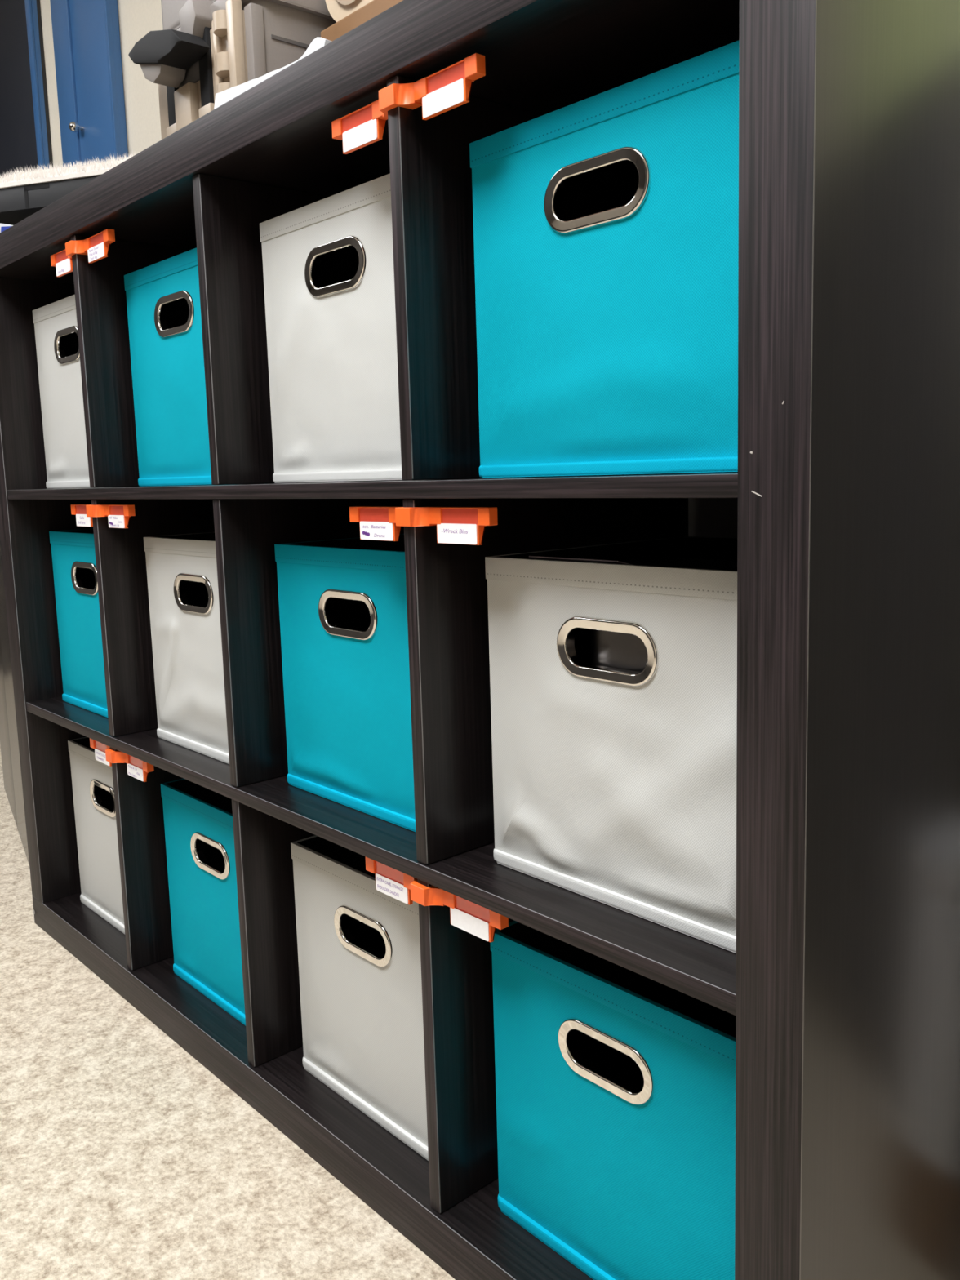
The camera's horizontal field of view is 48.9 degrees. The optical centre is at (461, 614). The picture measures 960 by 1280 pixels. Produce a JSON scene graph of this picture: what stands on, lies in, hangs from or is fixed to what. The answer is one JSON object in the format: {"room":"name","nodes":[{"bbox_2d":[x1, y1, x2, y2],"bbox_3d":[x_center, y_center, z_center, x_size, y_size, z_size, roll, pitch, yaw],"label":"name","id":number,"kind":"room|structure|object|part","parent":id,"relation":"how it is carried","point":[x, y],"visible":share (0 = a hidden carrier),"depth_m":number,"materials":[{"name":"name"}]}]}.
{"room":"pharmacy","nodes":[
{"label":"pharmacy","id":0,"kind":"room"},
{"bbox_2d":[40,0,163,168],"bbox_3d":[0.066,-0.736,1.750,0.100,2.500,6.200,-8,10,-40],"label":"wall","id":1,"kind":"structure","parent":0,"point":[136,18],"depth_m":2.59,"materials":[{"name":"beige paint"}]},
{"bbox_2d":[0,746,455,1279],"bbox_3d":[-1.378,0.772,0.646,3.845,0.100,6.200,-8,10,-40],"label":"floor","id":2,"kind":"structure","parent":0,"point":[123,1156],"depth_m":1.19,"materials":[{"name":"carpet"}]},
{"bbox_2d":[0,543,29,864],"bbox_3d":[-0.827,-0.028,2.322,0.360,1.000,0.730,-6,9,-27],"label":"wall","id":3,"kind":"structure","parent":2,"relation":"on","point":[9,744],"depth_m":2.20,"materials":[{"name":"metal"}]},
{"bbox_2d":[0,222,13,232],"bbox_3d":[-0.873,-0.625,2.044,0.126,0.260,0.061,0,8,12],"label":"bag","id":4,"kind":"object","parent":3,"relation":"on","point":[3,227],"visible":0.06,"depth_m":2.00,"materials":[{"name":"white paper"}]},
{"bbox_2d":[0,226,11,232],"bbox_3d":[-0.856,-0.715,1.998,0.044,0.039,0.002,0,8,12],"label":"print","id":5,"kind":"object","parent":4,"relation":"attached to","point":[2,228],"depth_m":2.00},
{"bbox_3d":[-1.063,-0.030,2.405,0.018,0.973,0.361,-6,9,-27],"label":"door","id":6,"kind":"part","parent":3,"relation":"part of","materials":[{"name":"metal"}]},
{"bbox_2d":[0,175,98,225],"bbox_3d":[-0.812,-0.689,2.220,0.560,0.336,0.301,1,8,17],"label":"shelf","id":7,"kind":"object","parent":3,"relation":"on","point":[18,203],"visible":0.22,"depth_m":2.05,"materials":[{"name":"black wood"}]},
{"bbox_2d":[0,151,140,188],"bbox_3d":[-0.730,-0.878,2.157,0.384,0.049,0.302,1,8,17],"label":"fleece","id":8,"kind":"object","parent":7,"relation":"on","point":[40,175],"visible":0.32,"depth_m":2.03},
{"bbox_2d":[0,0,53,177],"bbox_3d":[-1.333,-0.795,3.262,0.030,2.300,0.520,-8,10,-40],"label":"door","id":9,"kind":"structure","parent":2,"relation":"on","point":[24,122],"depth_m":3.06,"materials":[{"name":"blue metal"}]},
{"bbox_2d":[49,0,128,166],"bbox_3d":[-0.966,-0.747,2.819,0.064,2.300,0.362,-8,10,-40],"label":"door","id":10,"kind":"structure","parent":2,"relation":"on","point":[86,33],"depth_m":2.70,"materials":[{"name":"blue wood"}]},
{"bbox_3d":[-1.008,-1.272,2.754,0.035,0.026,0.026,-8,10,-40],"label":"knob","id":11,"kind":"part","parent":10,"relation":"part of","materials":[{"name":"silver metal"}]},
{"bbox_3d":[-0.919,-0.748,2.776,0.011,2.250,0.216,-8,10,-40],"label":"door","id":12,"kind":"part","parent":10,"relation":"part of","materials":[{"name":"blue wood"}]},
{"bbox_2d":[0,0,959,1279],"bbox_3d":[-0.129,0.015,1.336,0.393,1.137,1.487,-8,10,-40],"label":"shelving unit","id":13,"kind":"object","parent":2,"relation":"on","point":[841,985],"visible":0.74,"depth_m":0.85,"materials":[{"name":"black wood"}]},
{"bbox_3d":[-0.601,-0.043,1.873,0.390,1.035,0.051,-8,10,-40],"label":"panel","id":14,"kind":"part","parent":13,"relation":"part of","materials":[{"name":"black wood"}]},
{"bbox_2d":[32,294,89,488],"bbox_3d":[-0.479,-0.348,1.679,0.289,0.281,0.289,-8,10,-40],"label":"storage bin","id":15,"kind":"object","parent":13,"relation":"in","point":[55,325],"visible":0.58,"depth_m":1.62,"materials":[{"name":"grey fabric"}]},
{"bbox_2d":[48,528,107,717],"bbox_3d":[-0.471,-0.001,1.726,0.289,0.281,0.289,-8,10,-40],"label":"storage bin","id":16,"kind":"object","parent":13,"relation":"in","point":[73,551],"visible":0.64,"depth_m":1.67,"materials":[{"name":"teal fabric"}]},
{"bbox_2d":[50,228,115,276],"bbox_3d":[-0.515,-0.481,1.411,0.022,0.031,0.197,-8,10,-40],"label":"clip","id":17,"kind":"object","parent":13,"relation":"attached to","point":[107,236],"visible":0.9,"depth_m":1.40,"materials":[{"name":"orange plastic"}]},
{"bbox_3d":[-0.549,-0.486,1.460,0.010,0.031,0.078,-8,10,-40],"label":"arm","id":18,"kind":"part","parent":17,"relation":"part of","materials":[{"name":"orange plastic"}]},
{"bbox_2d":[55,257,71,275],"bbox_3d":[-0.550,-0.479,1.456,0.001,0.017,0.051,-8,10,-40],"label":"label card","id":19,"kind":"object","parent":17,"relation":"attached to","point":[62,267],"visible":1,"depth_m":1.45,"materials":[{"name":"white paper"}]},
{"bbox_2d":[87,242,104,262],"bbox_3d":[-0.476,-0.470,1.370,0.001,0.017,0.051,-8,10,-40],"label":"label card","id":20,"kind":"object","parent":17,"relation":"attached to","point":[97,251],"visible":1,"depth_m":1.37,"materials":[{"name":"white paper"}]},
{"bbox_3d":[-0.471,-0.477,1.370,0.010,0.031,0.078,-8,10,-40],"label":"arm","id":21,"kind":"part","parent":17,"relation":"part of","materials":[{"name":"orange plastic"}]},
{"bbox_2d":[67,737,124,933],"bbox_3d":[-0.458,0.346,1.772,0.289,0.281,0.289,-8,10,-40],"label":"storage bin","id":22,"kind":"object","parent":13,"relation":"in","point":[92,783],"visible":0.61,"depth_m":1.72,"materials":[{"name":"grey fabric"}]},
{"bbox_2d":[71,504,135,528],"bbox_3d":[-0.504,-0.136,1.458,0.022,0.031,0.197,-8,10,-40],"label":"clip","id":23,"kind":"object","parent":13,"relation":"attached to","point":[98,510],"visible":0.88,"depth_m":1.44,"materials":[{"name":"orange plastic"}]},
{"bbox_3d":[-0.538,-0.141,1.506,0.010,0.031,0.078,-8,10,-40],"label":"arm","id":24,"kind":"part","parent":23,"relation":"part of","materials":[{"name":"orange plastic"}]},
{"bbox_2d":[75,514,90,526],"bbox_3d":[-0.539,-0.134,1.503,0.001,0.017,0.051,-8,10,-40],"label":"label card","id":25,"kind":"object","parent":23,"relation":"attached to","point":[82,520],"visible":0.99,"depth_m":1.50,"materials":[{"name":"white paper"}]},
{"bbox_2d":[107,515,124,528],"bbox_3d":[-0.465,-0.124,1.417,0.001,0.017,0.051,-8,10,-40],"label":"label card","id":26,"kind":"object","parent":23,"relation":"attached to","point":[114,521],"visible":1,"depth_m":1.42,"materials":[{"name":"white paper"}]},
{"bbox_3d":[-0.460,-0.132,1.417,0.010,0.031,0.078,-8,10,-40],"label":"arm","id":27,"kind":"part","parent":23,"relation":"part of","materials":[{"name":"orange plastic"}]},
{"bbox_2d":[89,737,154,782],"bbox_3d":[-0.493,0.208,1.504,0.022,0.031,0.197,-8,10,-40],"label":"clip","id":28,"kind":"object","parent":13,"relation":"attached to","point":[113,757],"visible":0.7,"depth_m":1.49,"materials":[{"name":"orange plastic"}]},
{"bbox_3d":[-0.527,0.203,1.553,0.010,0.031,0.078,-8,10,-40],"label":"arm","id":29,"kind":"part","parent":28,"relation":"part of","materials":[{"name":"orange plastic"}]},
{"bbox_2d":[94,748,109,765],"bbox_3d":[-0.528,0.210,1.549,0.001,0.017,0.051,-8,10,-40],"label":"label card","id":30,"kind":"object","parent":28,"relation":"attached to","point":[100,756],"visible":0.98,"depth_m":1.55,"materials":[{"name":"white paper"}]},
{"bbox_2d":[126,763,143,781],"bbox_3d":[-0.454,0.219,1.464,0.001,0.017,0.051,-8,10,-40],"label":"label card","id":31,"kind":"object","parent":28,"relation":"attached to","point":[134,771],"visible":1,"depth_m":1.46,"materials":[{"name":"white paper"}]},
{"bbox_3d":[-0.449,0.212,1.464,0.010,0.031,0.078,-8,10,-40],"label":"arm","id":32,"kind":"part","parent":28,"relation":"part of","materials":[{"name":"orange plastic"}]},
{"bbox_2d":[124,247,211,486],"bbox_3d":[-0.250,-0.319,1.417,0.289,0.281,0.289,-8,10,-40],"label":"storage bin","id":33,"kind":"object","parent":13,"relation":"in","point":[163,296],"visible":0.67,"depth_m":1.35,"materials":[{"name":"teal fabric"}]},
{"bbox_2d":[143,532,229,764],"bbox_3d":[-0.237,0.028,1.456,0.292,0.281,0.289,-8,10,-40],"label":"storage bin","id":34,"kind":"object","parent":13,"relation":"in","point":[182,578],"visible":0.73,"depth_m":1.39,"materials":[{"name":"grey fabric"}]},
{"bbox_2d":[160,778,245,1025],"bbox_3d":[-0.225,0.375,1.503,0.289,0.281,0.289,-8,10,-40],"label":"storage bin","id":35,"kind":"object","parent":13,"relation":"in","point":[198,824],"visible":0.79,"depth_m":1.44,"materials":[{"name":"teal fabric"}]},
{"bbox_2d":[128,0,336,139],"bbox_3d":[-0.278,-0.689,1.302,0.195,0.275,0.246,-8,10,-40],"label":"tool case","id":36,"kind":"object","parent":13,"relation":"on","point":[204,49],"visible":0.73,"depth_m":1.23,"materials":[{"name":"grey plastic"}]},
{"bbox_3d":[-0.355,-0.680,1.273,0.039,0.041,0.141,-8,10,-40],"label":"handle","id":37,"kind":"part","parent":36,"relation":"part of","materials":[{"name":"grey plastic"}]},
{"bbox_3d":[-0.336,-0.597,1.299,0.014,0.098,0.042,-8,10,-40],"label":"latch plate","id":38,"kind":"part","parent":36,"relation":"part of","materials":[{"name":"beige plastic"}]},
{"bbox_3d":[-0.262,-0.778,1.306,0.138,0.101,0.238,-8,10,-40],"label":"lid","id":39,"kind":"part","parent":36,"relation":"part of","materials":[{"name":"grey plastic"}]},
{"bbox_3d":[-0.315,-0.622,1.287,0.012,0.146,0.214,-8,10,-40],"label":"latch frame","id":40,"kind":"part","parent":36,"relation":"part of","materials":[{"name":"beige plastic"}]},
{"bbox_3d":[-0.282,-0.619,1.237,0.012,0.146,0.010,-8,10,-40],"label":"hinge rail","id":41,"kind":"part","parent":36,"relation":"part of","materials":[{"name":"beige plastic"}]},
{"bbox_3d":[-0.256,-0.619,1.205,0.014,0.154,0.016,-8,10,-40],"label":"hinge rail","id":42,"kind":"part","parent":36,"relation":"part of","materials":[{"name":"beige plastic"}]},
{"bbox_3d":[-0.234,-0.616,1.203,0.016,0.146,0.016,-8,10,-40],"label":"corner post","id":43,"kind":"part","parent":36,"relation":"part of","materials":[{"name":"grey plastic"}]},
{"bbox_2d":[213,36,331,109],"bbox_3d":[-0.152,-0.533,1.064,0.110,0.021,0.205,-8,10,-40],"label":"envelope","id":44,"kind":"object","parent":13,"relation":"on","point":[221,98],"visible":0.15,"depth_m":1.05,"materials":[{"name":"white paper"}]},
{"bbox_3d":[-0.112,0.553,1.408,0.390,0.051,1.487,-8,10,-40],"label":"panel","id":45,"kind":"part","parent":13,"relation":"part of","materials":[{"name":"black wood"}]},
{"bbox_2d":[259,173,402,483],"bbox_3d":[-0.018,-0.291,1.153,0.289,0.281,0.289,-8,10,-40],"label":"storage bin","id":46,"kind":"object","parent":13,"relation":"in","point":[328,272],"visible":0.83,"depth_m":1.07,"materials":[{"name":"grey fabric"}]},
{"bbox_2d":[274,533,415,831],"bbox_3d":[-0.011,0.055,1.209,0.289,0.281,0.289,-8,10,-40],"label":"storage bin","id":47,"kind":"object","parent":13,"relation":"in","point":[344,628],"visible":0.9,"depth_m":1.13,"materials":[{"name":"teal fabric"}]},
{"bbox_2d":[290,835,428,1160],"bbox_3d":[0.002,0.403,1.245,0.289,0.281,0.289,-8,10,-40],"label":"storage bin","id":48,"kind":"object","parent":13,"relation":"in","point":[358,944],"visible":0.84,"depth_m":1.17,"materials":[{"name":"grey fabric"}]},
{"bbox_2d":[320,0,403,41],"bbox_3d":[-0.054,-0.604,1.176,0.105,0.126,0.205,-8,10,-40],"label":"carton","id":49,"kind":"object","parent":13,"relation":"on","point":[375,7],"visible":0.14,"depth_m":1.16,"materials":[{"name":"brown cardboard"}]},
{"bbox_2d":[324,0,373,22],"bbox_3d":[-0.101,-0.731,1.202,0.064,0.120,0.120,-8,10,-40],"label":"spool","id":50,"kind":"object","parent":49,"relation":"on","point":[338,10],"visible":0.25,"depth_m":1.20,"materials":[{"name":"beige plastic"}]},
{"bbox_3d":[-0.146,-0.523,1.262,0.390,0.051,1.487,-8,10,-40],"label":"panel","id":51,"kind":"part","parent":13,"relation":"part of","materials":[{"name":"black wood"}]},
{"bbox_3d":[-0.136,-0.158,1.310,0.382,0.015,1.386,-8,10,-40],"label":"shelf","id":52,"kind":"part","parent":13,"relation":"part of","materials":[{"name":"black wood"}]},
{"bbox_3d":[-0.125,0.188,1.357,0.382,0.015,1.386,-8,10,-40],"label":"shelf","id":53,"kind":"part","parent":13,"relation":"part of","materials":[{"name":"black wood"}]},
{"bbox_2d":[331,53,485,154],"bbox_3d":[-0.054,-0.424,0.886,0.022,0.031,0.197,-8,10,-40],"label":"label holder","id":54,"kind":"object","parent":13,"relation":"attached to","point":[472,68],"visible":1,"depth_m":0.87,"materials":[{"name":"orange plastic"}]},
{"bbox_3d":[-0.089,-0.430,0.935,0.010,0.031,0.078,-8,10,-40],"label":"arm","id":55,"kind":"part","parent":54,"relation":"part of","materials":[{"name":"orange plastic"}]},
{"bbox_2d":[342,118,377,152],"bbox_3d":[-0.090,-0.422,0.931,0.001,0.017,0.051,-8,10,-40],"label":"label card","id":56,"kind":"object","parent":54,"relation":"attached to","point":[366,132],"visible":1,"depth_m":0.93,"materials":[{"name":"white paper"}]},
{"bbox_2d":[422,78,464,118],"bbox_3d":[-0.015,-0.413,0.846,0.001,0.017,0.051,-8,10,-40],"label":"label card","id":57,"kind":"object","parent":54,"relation":"attached to","point":[452,94],"visible":1,"depth_m":0.84,"materials":[{"name":"white paper"}]},
{"bbox_3d":[-0.011,-0.420,0.846,0.010,0.031,0.078,-8,10,-40],"label":"arm","id":58,"kind":"part","parent":54,"relation":"part of","materials":[{"name":"orange plastic"}]},
{"bbox_2d":[349,506,497,545],"bbox_3d":[-0.043,-0.079,0.933,0.022,0.031,0.197,-8,10,-40],"label":"label holder","id":59,"kind":"object","parent":13,"relation":"attached to","point":[400,516],"visible":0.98,"depth_m":0.92,"materials":[{"name":"orange plastic"}]},
{"bbox_3d":[-0.078,-0.085,0.982,0.010,0.031,0.078,-8,10,-40],"label":"arm","id":60,"kind":"part","parent":59,"relation":"part of","materials":[{"name":"orange plastic"}]},
{"bbox_2d":[360,521,393,540],"bbox_3d":[-0.079,-0.077,0.978,0.001,0.017,0.051,-8,10,-40],"label":"label card","id":61,"kind":"object","parent":59,"relation":"attached to","point":[376,531],"visible":1,"depth_m":0.98,"materials":[{"name":"white paper"}]},
{"bbox_2d":[436,523,477,544],"bbox_3d":[-0.004,-0.068,0.892,0.001,0.017,0.051,-8,10,-40],"label":"label card","id":62,"kind":"object","parent":59,"relation":"attached to","point":[447,533],"visible":1,"depth_m":0.89,"materials":[{"name":"white paper"}]},
{"bbox_3d":[0.000,-0.075,0.892,0.010,0.031,0.078,-8,10,-40],"label":"arm","id":63,"kind":"part","parent":59,"relation":"part of","materials":[{"name":"orange plastic"}]},
{"bbox_2d":[364,856,508,942],"bbox_3d":[-0.032,0.265,0.980,0.022,0.031,0.197,-8,10,-40],"label":"clip","id":64,"kind":"object","parent":13,"relation":"attached to","point":[419,893],"visible":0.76,"depth_m":0.96,"materials":[{"name":"orange plastic"}]},
{"bbox_3d":[-0.067,0.259,1.028,0.010,0.031,0.078,-8,10,-40],"label":"arm","id":65,"kind":"part","parent":64,"relation":"part of","materials":[{"name":"orange plastic"}]},
{"bbox_2d":[375,873,408,903],"bbox_3d":[-0.068,0.267,1.024,0.001,0.017,0.051,-8,10,-40],"label":"label card","id":66,"kind":"object","parent":64,"relation":"attached to","point":[397,891],"visible":1,"depth_m":1.02,"materials":[{"name":"white paper"}]},
{"bbox_2d":[450,907,488,941],"bbox_3d":[0.007,0.276,0.939,0.001,0.017,0.051,-8,10,-40],"label":"label card","id":67,"kind":"object","parent":64,"relation":"attached to","point":[476,926],"visible":1,"depth_m":0.94,"materials":[{"name":"white paper"}]},
{"bbox_3d":[0.011,0.269,0.939,0.010,0.031,0.078,-8,10,-40],"label":"arm","id":68,"kind":"part","parent":64,"relation":"part of","materials":[{"name":"orange plastic"}]},
{"bbox_2d":[469,40,739,477],"bbox_3d":[0.209,-0.263,0.895,0.289,0.281,0.289,-8,10,-40],"label":"storage bin","id":69,"kind":"object","parent":13,"relation":"in","point":[606,304],"visible":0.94,"depth_m":0.79,"materials":[{"name":"teal fabric"}]},
{"bbox_2d":[484,536,737,953],"bbox_3d":[0.223,0.084,0.940,0.292,0.281,0.289,-8,10,-40],"label":"storage bin","id":70,"kind":"object","parent":13,"relation":"in","point":[614,787],"visible":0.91,"depth_m":0.84,"materials":[{"name":"grey fabric"}]},
{"bbox_2d":[590,558,737,671],"bbox_3d":[0.177,0.087,0.895,0.132,0.260,0.132,-8,10,-40],"label":"canister","id":71,"kind":"object","parent":70,"relation":"in","point":[608,649],"visible":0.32,"depth_m":0.85,"materials":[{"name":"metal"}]},
{"bbox_2d":[528,555,631,564],"bbox_3d":[0.116,-0.041,0.893,0.068,0.018,0.100,-8,10,-40],"label":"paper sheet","id":72,"kind":"object","parent":71,"relation":"on","point":[532,557],"visible":0.42,"depth_m":0.87,"materials":[{"name":"paper"}]},
{"bbox_2d":[489,920,735,1279],"bbox_3d":[0.229,0.430,0.990,0.289,0.281,0.289,-8,10,-40],"label":"storage bin","id":73,"kind":"object","parent":13,"relation":"in","point":[615,1084],"visible":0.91,"depth_m":0.90,"materials":[{"name":"teal fabric"}]},
{"bbox_3d":[0.017,-0.007,1.461,0.006,1.129,1.479,-8,10,-40],"label":"panel","id":74,"kind":"part","parent":13,"relation":"part of","materials":[{"name":"black wood"}]},
{"bbox_3d":[0.343,0.073,0.797,0.390,1.035,0.051,-8,10,-40],"label":"panel","id":75,"kind":"part","parent":13,"relation":"part of","materials":[{"name":"black wood"}]}
]}

